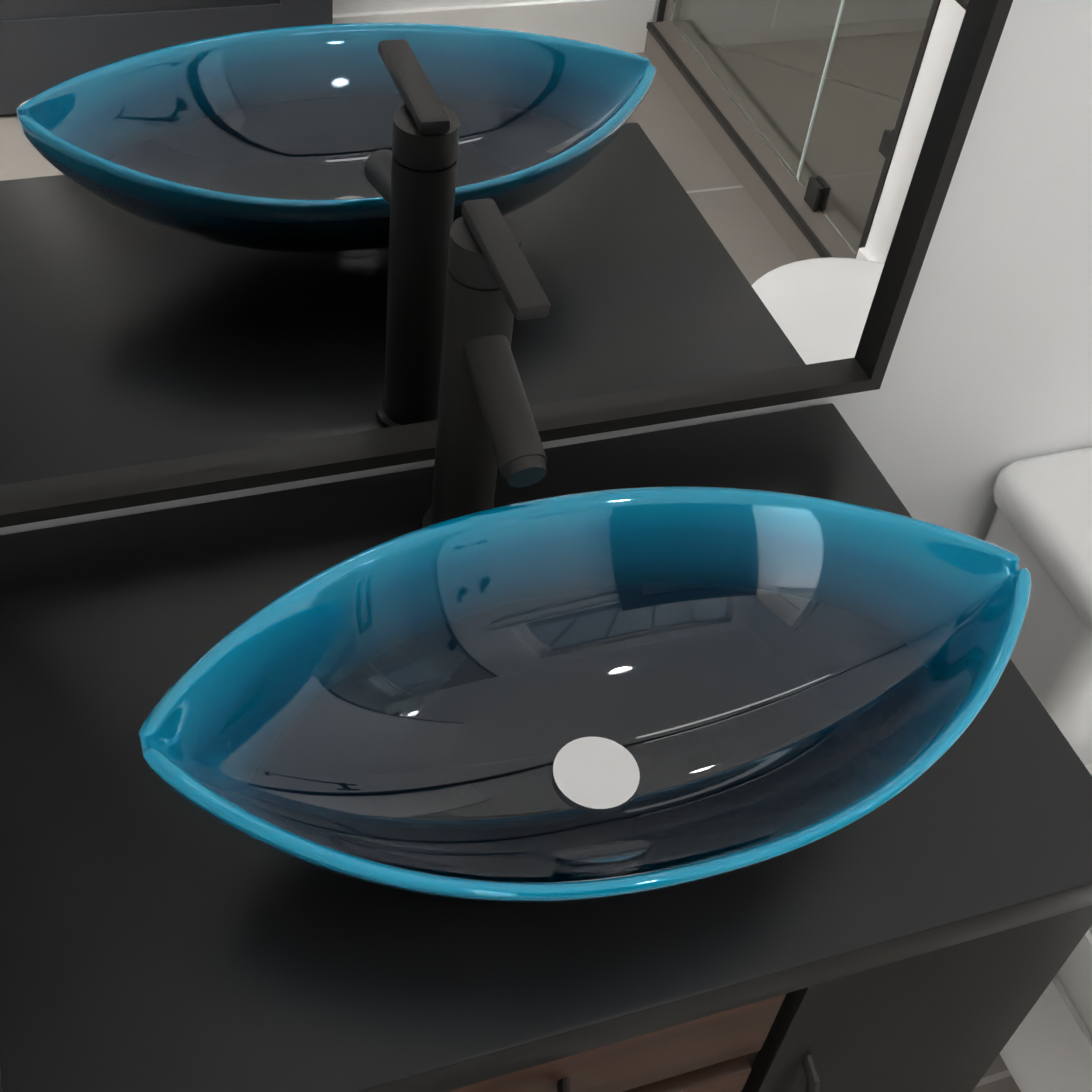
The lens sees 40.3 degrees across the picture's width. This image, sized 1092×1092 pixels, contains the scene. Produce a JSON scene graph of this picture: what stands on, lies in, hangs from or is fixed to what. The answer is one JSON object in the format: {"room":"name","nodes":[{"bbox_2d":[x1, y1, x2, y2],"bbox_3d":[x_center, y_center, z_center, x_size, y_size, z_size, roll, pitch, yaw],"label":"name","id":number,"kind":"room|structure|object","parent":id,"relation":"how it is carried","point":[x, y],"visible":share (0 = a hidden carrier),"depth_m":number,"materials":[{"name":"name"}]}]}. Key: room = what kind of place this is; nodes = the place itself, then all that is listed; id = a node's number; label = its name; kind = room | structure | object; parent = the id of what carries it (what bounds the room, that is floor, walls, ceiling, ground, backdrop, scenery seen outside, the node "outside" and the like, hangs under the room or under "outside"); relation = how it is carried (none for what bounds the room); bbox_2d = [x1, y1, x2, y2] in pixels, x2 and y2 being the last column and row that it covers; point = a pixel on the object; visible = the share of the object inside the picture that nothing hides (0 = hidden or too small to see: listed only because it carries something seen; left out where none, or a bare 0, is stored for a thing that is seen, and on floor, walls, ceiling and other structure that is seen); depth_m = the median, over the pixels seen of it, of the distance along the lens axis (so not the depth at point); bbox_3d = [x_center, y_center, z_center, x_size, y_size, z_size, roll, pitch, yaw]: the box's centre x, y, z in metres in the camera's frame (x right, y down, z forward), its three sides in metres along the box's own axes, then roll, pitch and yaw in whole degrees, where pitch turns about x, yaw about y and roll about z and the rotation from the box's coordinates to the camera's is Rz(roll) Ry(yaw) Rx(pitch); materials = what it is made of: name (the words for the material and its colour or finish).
{"room":"bathroom","nodes":[
{"label":"bathroom","id":0,"kind":"room"},
{"bbox_2d":[0,0,1091,539],"bbox_3d":[0.244,-0.538,1.025,1.750,2.740,0.140,-10,49,-17],"label":"wall","id":1,"kind":"structure","parent":0,"point":[986,376],"depth_m":1.35,"materials":[{"name":"white paint"}]},
{"bbox_2d":[0,0,1012,527],"bbox_3d":[-0.017,-0.489,0.811,0.795,1.175,0.027,-10,49,-17],"label":"mirror","id":2,"kind":"object","parent":1,"relation":"attached to","point":[224,236],"visible":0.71,"depth_m":1.08,"materials":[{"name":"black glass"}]},
{"bbox_2d":[972,1054,1020,1091],"bbox_3d":[1.185,1.138,1.527,3.250,0.100,2.500,-10,49,-17],"label":"floor","id":3,"kind":"structure","parent":0,"point":[997,1077],"depth_m":1.83,"materials":[{"name":"tile"}]},
{"bbox_2d":[0,403,1091,1091],"bbox_3d":[-0.055,0.411,1.391,0.771,0.846,0.533,-10,49,-17],"label":"bathroom vanity","id":4,"kind":"object","parent":3,"relation":"on","point":[928,929],"visible":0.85,"depth_m":1.01,"materials":[{"name":"black wood"}]},
{"bbox_2d":[422,199,550,527],"bbox_3d":[-0.039,-0.082,1.068,0.062,0.300,0.155,-10,49,-17],"label":"faucet","id":5,"kind":"object","parent":4,"relation":"on","point":[486,427],"visible":0.85,"depth_m":1.02,"materials":[{"name":"black metal"}]},
{"bbox_2d":[139,487,1030,901],"bbox_3d":[0.040,0.117,0.982,0.588,0.164,0.307,-10,49,-17],"label":"sink","id":6,"kind":"object","parent":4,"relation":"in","point":[597,695],"visible":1,"depth_m":1.01,"materials":[{"name":"blue glass"}]},
{"bbox_2d":[985,447,1091,1091],"bbox_3d":[0.722,0.377,1.615,0.430,0.730,0.708,-10,49,-17],"label":"toilet","id":7,"kind":"object","parent":3,"relation":"on","point":[1041,526],"visible":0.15,"depth_m":1.51,"materials":[{"name":"white ceramic"}]}
]}

